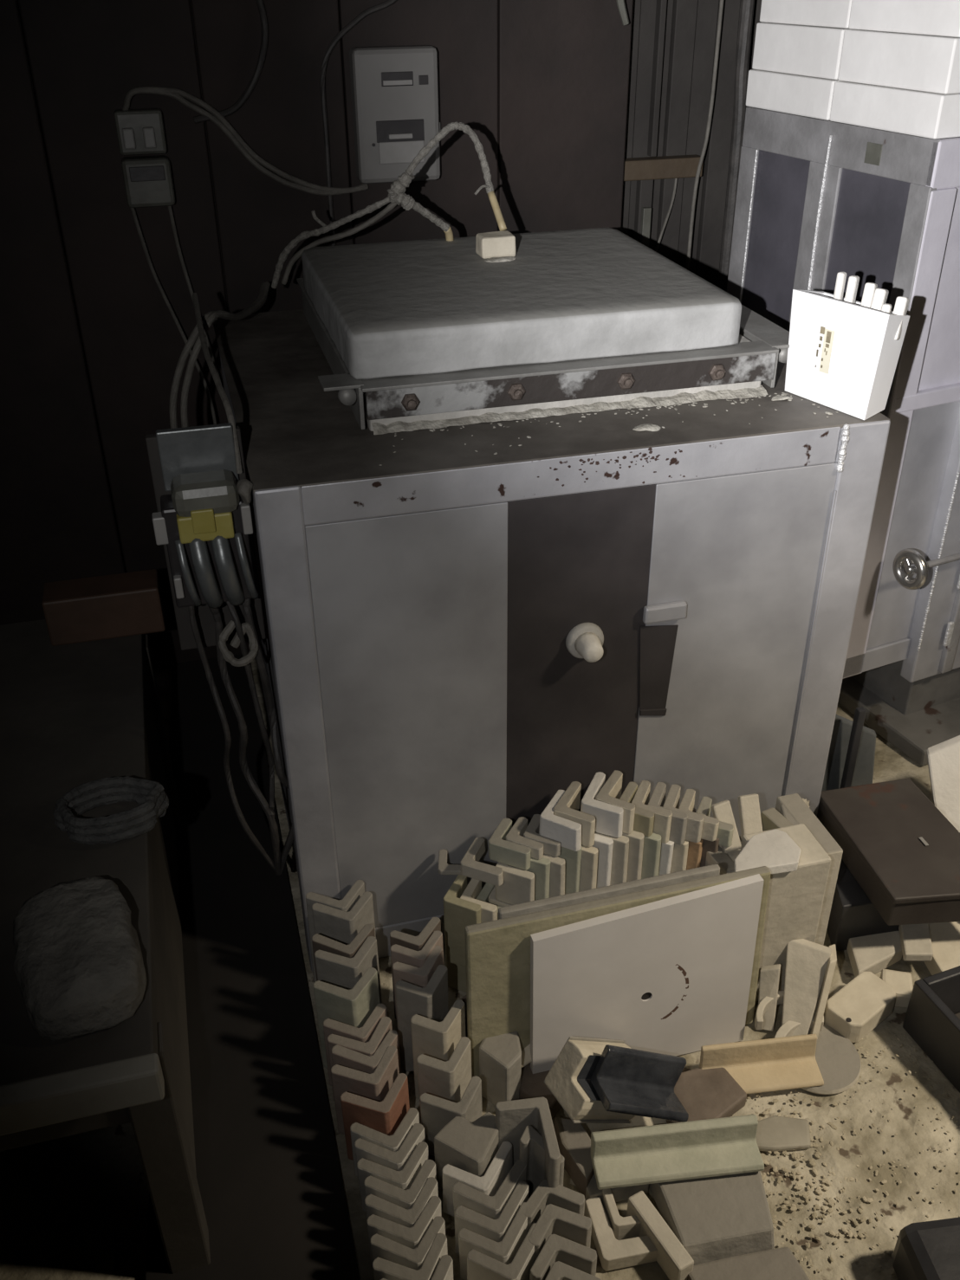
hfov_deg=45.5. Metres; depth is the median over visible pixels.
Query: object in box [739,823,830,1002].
block
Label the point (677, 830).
brick
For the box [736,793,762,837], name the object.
brick
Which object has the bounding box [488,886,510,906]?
brick
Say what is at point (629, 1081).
bracket
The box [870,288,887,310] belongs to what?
stick
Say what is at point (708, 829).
brick
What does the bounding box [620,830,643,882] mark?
brick
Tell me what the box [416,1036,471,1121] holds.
brick
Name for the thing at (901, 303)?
stick
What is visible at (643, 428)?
flake
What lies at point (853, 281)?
stick
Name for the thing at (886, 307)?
stick
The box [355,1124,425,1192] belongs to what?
brick
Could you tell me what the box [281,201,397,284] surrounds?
lead
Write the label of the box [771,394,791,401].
flake
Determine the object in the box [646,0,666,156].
trim
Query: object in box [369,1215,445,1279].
brick
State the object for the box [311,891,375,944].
brick
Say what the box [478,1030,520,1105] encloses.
chunk
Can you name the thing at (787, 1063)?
bracket
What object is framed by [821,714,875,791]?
board
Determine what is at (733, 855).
tile
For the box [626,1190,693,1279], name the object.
brick
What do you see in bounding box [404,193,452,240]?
lead
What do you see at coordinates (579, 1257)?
brick
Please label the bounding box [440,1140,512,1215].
brick
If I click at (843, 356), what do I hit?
box
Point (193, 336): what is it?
cable
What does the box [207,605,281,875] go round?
wire
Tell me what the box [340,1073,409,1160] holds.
brick
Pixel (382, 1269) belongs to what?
brick
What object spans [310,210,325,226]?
lead
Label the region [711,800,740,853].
brick
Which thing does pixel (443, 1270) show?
brick
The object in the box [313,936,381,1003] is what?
brick
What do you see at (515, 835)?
brick
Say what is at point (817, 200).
cabinet
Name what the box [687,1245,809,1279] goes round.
block
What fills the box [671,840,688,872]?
brick
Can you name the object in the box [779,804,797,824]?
tile
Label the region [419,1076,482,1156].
brick
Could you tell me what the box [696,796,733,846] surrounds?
brick
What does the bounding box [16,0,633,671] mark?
wall
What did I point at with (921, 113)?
block
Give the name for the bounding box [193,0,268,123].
cable
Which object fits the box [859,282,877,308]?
stick
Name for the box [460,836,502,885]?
brick
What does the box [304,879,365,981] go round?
brick
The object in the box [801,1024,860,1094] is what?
round disc
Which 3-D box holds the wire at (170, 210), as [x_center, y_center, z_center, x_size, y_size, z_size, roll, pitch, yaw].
[-0.547,-0.592,2.286,0.080,0.530,0.017,10,33,17]
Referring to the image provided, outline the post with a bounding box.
[839,706,866,788]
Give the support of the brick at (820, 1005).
on the floor
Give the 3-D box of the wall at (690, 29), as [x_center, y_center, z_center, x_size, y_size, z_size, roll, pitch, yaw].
[1.291,-1.378,2.569,2.130,2.650,0.070,-8,32,-13]
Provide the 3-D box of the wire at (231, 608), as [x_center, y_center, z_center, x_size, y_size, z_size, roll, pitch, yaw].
[-0.317,0.154,1.661,0.040,0.503,0.031,-19,36,-28]
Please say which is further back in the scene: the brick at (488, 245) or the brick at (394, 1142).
the brick at (488, 245)
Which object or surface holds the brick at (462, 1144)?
on the floor
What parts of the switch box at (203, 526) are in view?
plate, frame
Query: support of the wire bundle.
hanging from the switch box at (203, 526)
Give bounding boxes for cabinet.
[726,106,959,765]
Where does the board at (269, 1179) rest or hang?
on the floor
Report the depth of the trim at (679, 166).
2.42 m
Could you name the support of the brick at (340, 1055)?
on the floor
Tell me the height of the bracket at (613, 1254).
0.036 m
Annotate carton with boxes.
[826,859,898,951]
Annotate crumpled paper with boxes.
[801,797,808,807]
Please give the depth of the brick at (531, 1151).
1.48 m
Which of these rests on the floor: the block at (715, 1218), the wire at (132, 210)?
the block at (715, 1218)
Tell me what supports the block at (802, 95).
on the cabinet
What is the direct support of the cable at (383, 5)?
attached to the wall at (541, 86)
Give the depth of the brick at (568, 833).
1.72 m
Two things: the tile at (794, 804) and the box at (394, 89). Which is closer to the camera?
the tile at (794, 804)
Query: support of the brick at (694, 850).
on the brick
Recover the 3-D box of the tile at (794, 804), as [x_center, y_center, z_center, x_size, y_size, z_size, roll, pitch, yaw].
[0.519,0.396,1.867,0.038,0.256,0.145,-8,32,-13]
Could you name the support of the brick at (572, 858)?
on the brick
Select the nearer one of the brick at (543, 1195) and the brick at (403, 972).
the brick at (543, 1195)
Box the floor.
[0,657,959,1279]
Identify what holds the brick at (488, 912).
on the floor
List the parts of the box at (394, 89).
name plate, switch lever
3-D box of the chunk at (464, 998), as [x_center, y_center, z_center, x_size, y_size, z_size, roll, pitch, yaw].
[0.012,0.581,1.724,0.081,0.099,0.050,14,34,23]
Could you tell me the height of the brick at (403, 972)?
0.179 m
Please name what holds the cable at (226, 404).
attached to the electric kiln
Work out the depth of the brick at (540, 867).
1.73 m
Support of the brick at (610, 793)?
on the brick at (636, 838)
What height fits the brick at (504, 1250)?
0.089 m
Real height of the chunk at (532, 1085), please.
0.033 m
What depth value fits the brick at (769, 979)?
1.76 m
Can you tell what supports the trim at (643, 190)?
attached to the wall at (690, 29)
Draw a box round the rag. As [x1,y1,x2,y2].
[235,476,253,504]
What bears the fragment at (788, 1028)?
on the floor
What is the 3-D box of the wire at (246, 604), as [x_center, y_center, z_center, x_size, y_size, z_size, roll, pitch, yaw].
[-0.295,0.146,1.677,0.042,0.503,0.054,13,34,21]
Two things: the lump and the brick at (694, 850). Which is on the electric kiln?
the lump
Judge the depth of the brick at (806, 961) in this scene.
1.75 m
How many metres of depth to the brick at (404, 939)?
1.70 m
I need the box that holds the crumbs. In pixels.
[378,392,838,465]
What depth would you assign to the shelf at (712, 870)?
1.59 m
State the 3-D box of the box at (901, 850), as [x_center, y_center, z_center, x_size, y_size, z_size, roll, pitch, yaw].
[0.707,0.356,1.909,0.194,0.067,0.305,-8,32,-13]
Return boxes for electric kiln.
[212,227,890,972]
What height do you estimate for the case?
0.090 m
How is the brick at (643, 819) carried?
on the brick at (651, 845)
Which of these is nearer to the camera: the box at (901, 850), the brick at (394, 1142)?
the brick at (394, 1142)
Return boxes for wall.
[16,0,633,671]
[620,0,762,286]
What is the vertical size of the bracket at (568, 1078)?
0.132 m
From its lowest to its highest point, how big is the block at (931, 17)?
0.080 m
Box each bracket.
[543,1036,633,1123]
[584,1188,656,1271]
[589,1044,687,1121]
[590,1112,762,1189]
[698,1034,823,1093]
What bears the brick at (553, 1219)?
on the floor
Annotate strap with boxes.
[615,0,628,25]
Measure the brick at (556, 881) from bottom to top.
0.083 m
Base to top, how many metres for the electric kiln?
1.000 m
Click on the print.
(823, 334)
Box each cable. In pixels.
[122,89,368,195]
[124,86,368,193]
[169,281,265,428]
[180,281,270,427]
[192,292,242,473]
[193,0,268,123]
[319,0,397,245]
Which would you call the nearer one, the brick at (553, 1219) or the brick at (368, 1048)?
the brick at (553, 1219)
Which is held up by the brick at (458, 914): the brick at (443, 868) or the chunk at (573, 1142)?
the brick at (443, 868)
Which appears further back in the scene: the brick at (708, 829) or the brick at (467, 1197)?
the brick at (708, 829)
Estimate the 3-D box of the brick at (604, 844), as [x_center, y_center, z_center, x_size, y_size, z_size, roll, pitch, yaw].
[0.168,0.332,1.786,0.053,0.102,0.087,-8,32,-13]
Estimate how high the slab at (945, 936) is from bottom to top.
0.034 m
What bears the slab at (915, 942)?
on the slab at (945, 936)
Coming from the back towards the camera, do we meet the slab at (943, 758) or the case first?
the slab at (943, 758)
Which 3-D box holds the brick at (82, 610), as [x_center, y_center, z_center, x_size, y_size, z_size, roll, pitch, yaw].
[-0.632,-0.056,1.930,0.185,0.084,0.075,-8,32,-13]
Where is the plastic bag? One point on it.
(80, 963)
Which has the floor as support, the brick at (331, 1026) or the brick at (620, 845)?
the brick at (331, 1026)
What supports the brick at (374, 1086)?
on the floor
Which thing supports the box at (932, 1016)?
on the floor
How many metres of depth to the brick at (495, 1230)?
1.43 m
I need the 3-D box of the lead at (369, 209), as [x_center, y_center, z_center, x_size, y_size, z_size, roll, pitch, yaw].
[-0.254,-0.681,1.961,0.229,0.159,0.030,1,31,2]
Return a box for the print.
[814,326,831,368]
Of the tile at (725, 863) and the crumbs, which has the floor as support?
the tile at (725, 863)
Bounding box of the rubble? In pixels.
[734,1034,959,1279]
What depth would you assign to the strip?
2.48 m
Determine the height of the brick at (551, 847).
0.027 m
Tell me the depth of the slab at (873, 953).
1.88 m
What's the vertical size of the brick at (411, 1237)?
0.099 m
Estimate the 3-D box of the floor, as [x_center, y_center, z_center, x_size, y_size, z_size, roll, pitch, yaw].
[0.851,0.919,1.250,4.400,0.020,4.400,-8,32,-13]
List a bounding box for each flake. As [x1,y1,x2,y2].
[632,424,659,432]
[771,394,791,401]
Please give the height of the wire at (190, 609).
0.502 m
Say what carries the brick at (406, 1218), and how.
on the floor
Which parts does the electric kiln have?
corner post, rail, panel, rail, lid, plate, rail, panel, rail, corner post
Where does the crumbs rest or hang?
on the electric kiln
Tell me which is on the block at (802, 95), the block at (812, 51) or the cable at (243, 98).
the block at (812, 51)
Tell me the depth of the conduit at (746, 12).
2.38 m
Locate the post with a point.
(859, 714)
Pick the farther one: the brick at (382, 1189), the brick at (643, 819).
the brick at (643, 819)
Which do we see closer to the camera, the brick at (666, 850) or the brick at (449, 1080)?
the brick at (449, 1080)
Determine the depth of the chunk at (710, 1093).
1.65 m
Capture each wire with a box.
[129,206,216,424]
[167,206,228,423]
[187,606,277,872]
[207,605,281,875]
[226,601,275,856]
[241,598,294,874]
[653,178,677,252]
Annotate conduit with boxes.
[685,0,723,271]
[717,0,754,291]
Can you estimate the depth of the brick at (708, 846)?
1.79 m
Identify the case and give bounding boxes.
[892,1216,959,1279]
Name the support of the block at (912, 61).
on the block at (921, 113)
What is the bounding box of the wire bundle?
[218,620,258,666]
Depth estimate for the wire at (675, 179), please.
2.49 m
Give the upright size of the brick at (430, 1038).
0.164 m
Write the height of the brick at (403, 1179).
0.100 m
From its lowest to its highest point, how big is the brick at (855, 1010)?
0.043 m
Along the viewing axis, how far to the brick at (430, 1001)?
1.64 m
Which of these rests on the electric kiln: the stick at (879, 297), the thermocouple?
the thermocouple
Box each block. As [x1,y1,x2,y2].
[585,1172,648,1202]
[648,1171,774,1266]
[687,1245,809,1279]
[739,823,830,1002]
[745,69,840,120]
[751,22,849,79]
[759,0,851,28]
[829,80,959,139]
[837,29,959,94]
[847,0,959,37]
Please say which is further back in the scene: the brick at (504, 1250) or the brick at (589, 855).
the brick at (589, 855)
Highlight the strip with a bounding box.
[639,206,651,247]
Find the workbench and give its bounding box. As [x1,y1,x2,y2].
[0,619,210,1273]
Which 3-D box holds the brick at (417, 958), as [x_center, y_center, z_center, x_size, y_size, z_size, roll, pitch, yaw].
[-0.092,0.521,1.740,0.056,0.184,0.067,14,34,23]
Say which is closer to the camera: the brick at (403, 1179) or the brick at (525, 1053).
the brick at (403, 1179)
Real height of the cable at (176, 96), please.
0.202 m
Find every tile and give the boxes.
[704,846,734,874]
[726,840,741,862]
[760,807,793,830]
[775,793,842,944]
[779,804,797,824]
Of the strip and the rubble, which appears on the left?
the strip
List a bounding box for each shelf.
[464,866,770,1079]
[497,864,720,919]
[530,873,763,1073]
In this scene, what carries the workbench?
on the floor
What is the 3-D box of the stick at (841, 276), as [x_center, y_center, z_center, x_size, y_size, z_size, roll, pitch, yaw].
[0.517,-0.494,1.651,0.015,0.072,0.012,-27,40,-36]
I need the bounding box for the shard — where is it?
[756,1116,811,1150]
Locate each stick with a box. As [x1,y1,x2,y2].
[833,271,846,300]
[844,275,859,303]
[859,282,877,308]
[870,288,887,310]
[880,303,892,313]
[892,296,909,340]
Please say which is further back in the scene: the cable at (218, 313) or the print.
the cable at (218, 313)
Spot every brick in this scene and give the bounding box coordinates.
[41,568,165,646]
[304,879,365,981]
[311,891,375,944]
[311,924,374,980]
[312,968,379,1068]
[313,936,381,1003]
[323,1003,387,1087]
[328,1016,392,1100]
[331,1030,400,1073]
[331,1047,398,1134]
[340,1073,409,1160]
[349,1108,420,1176]
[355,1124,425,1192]
[356,1141,428,1211]
[363,1158,436,1208]
[364,1177,439,1246]
[367,1195,441,1268]
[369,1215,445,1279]
[372,1233,447,1279]
[381,1254,453,1279]
[389,917,440,1019]
[391,930,443,1028]
[393,945,443,1040]
[394,964,448,1073]
[411,1000,465,1098]
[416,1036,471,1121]
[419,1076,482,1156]
[433,1111,497,1190]
[438,848,461,874]
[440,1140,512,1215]
[442,874,480,992]
[452,1159,526,1229]
[454,1181,528,1255]
[458,1202,531,1279]
[459,878,497,923]
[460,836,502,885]
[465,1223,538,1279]
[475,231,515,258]
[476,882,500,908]
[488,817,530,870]
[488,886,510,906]
[494,1097,559,1187]
[495,861,535,905]
[506,816,543,859]
[517,1125,563,1198]
[520,1043,530,1067]
[522,836,549,899]
[523,814,560,857]
[526,1179,585,1233]
[530,1234,595,1279]
[533,1203,591,1263]
[538,790,581,851]
[542,853,566,897]
[544,1260,601,1279]
[553,781,594,846]
[557,845,581,894]
[579,844,598,891]
[580,772,622,838]
[592,833,613,887]
[594,832,629,885]
[595,770,634,833]
[618,782,653,835]
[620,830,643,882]
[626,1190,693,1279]
[631,779,672,843]
[640,833,660,879]
[647,782,687,844]
[657,840,673,875]
[663,784,703,842]
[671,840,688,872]
[678,788,717,841]
[685,839,703,870]
[692,808,718,867]
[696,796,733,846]
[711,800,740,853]
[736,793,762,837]
[758,963,781,1031]
[781,938,831,1036]
[809,943,836,1039]
[823,971,895,1042]
[879,968,912,1008]
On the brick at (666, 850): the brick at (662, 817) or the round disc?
the brick at (662, 817)
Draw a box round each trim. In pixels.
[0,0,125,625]
[622,154,703,181]
[633,179,652,242]
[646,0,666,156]
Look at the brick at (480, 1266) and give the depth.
1.38 m
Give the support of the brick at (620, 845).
on the brick
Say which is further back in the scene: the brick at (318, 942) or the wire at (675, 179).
the wire at (675, 179)
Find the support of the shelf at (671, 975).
on the floor
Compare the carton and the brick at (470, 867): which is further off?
the carton
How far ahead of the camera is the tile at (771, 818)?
1.80 m
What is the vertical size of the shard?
0.015 m
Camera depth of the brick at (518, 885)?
1.74 m
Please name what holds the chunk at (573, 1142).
on the floor
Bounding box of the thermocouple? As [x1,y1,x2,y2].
[387,121,506,231]
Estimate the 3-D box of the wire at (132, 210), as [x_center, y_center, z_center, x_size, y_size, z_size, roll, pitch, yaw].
[-0.594,-0.583,2.272,0.118,0.531,0.021,7,32,12]
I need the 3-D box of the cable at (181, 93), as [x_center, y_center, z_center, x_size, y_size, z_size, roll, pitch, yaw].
[-0.432,-0.933,2.145,0.441,0.201,0.022,-9,32,-13]
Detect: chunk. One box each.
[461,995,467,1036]
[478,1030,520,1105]
[518,1062,561,1119]
[553,1116,594,1199]
[665,1067,746,1122]
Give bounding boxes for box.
[145,422,265,650]
[349,45,439,184]
[784,289,909,420]
[815,778,959,926]
[902,965,959,1092]
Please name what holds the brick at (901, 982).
on the floor
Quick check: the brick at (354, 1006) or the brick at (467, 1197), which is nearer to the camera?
the brick at (467, 1197)
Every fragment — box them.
[754,990,783,1029]
[774,1015,823,1038]
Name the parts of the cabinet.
panel, rail, panel, rail, leg, panel, door, rail, door rail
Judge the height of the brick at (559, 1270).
0.089 m
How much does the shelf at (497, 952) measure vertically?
0.311 m
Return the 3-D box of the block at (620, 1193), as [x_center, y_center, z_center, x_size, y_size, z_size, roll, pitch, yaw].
[0.181,0.731,1.538,0.085,0.033,0.034,-8,32,-13]
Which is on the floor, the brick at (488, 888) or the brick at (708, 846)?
the brick at (488, 888)
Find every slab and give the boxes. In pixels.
[733,829,800,874]
[846,930,902,977]
[898,924,932,961]
[923,921,959,975]
[925,735,959,832]
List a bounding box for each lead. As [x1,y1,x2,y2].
[271,196,389,288]
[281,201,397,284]
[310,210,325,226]
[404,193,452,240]
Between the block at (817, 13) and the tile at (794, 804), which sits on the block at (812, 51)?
the block at (817, 13)
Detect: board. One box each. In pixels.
[145,653,360,1279]
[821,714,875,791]
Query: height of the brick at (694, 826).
0.048 m
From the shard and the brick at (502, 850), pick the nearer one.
the shard
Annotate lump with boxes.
[484,256,515,262]
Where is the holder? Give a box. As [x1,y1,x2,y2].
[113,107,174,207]
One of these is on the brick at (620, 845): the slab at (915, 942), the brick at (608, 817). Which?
the brick at (608, 817)
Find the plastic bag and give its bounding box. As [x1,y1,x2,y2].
[8,880,153,1038]
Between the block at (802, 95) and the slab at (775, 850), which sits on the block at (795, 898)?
the slab at (775, 850)
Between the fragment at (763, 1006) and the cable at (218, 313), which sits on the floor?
the fragment at (763, 1006)
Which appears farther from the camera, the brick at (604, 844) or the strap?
the strap
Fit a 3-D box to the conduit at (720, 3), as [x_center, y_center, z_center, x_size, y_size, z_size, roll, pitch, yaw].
[0.471,-1.276,2.271,0.037,1.700,0.008,-8,32,-13]
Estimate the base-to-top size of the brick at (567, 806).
0.052 m
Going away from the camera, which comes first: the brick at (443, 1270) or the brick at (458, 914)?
the brick at (443, 1270)
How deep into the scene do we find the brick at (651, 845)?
1.76 m
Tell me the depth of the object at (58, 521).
2.27 m
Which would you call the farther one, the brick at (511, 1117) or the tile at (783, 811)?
the tile at (783, 811)
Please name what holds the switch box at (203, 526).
attached to the electric kiln

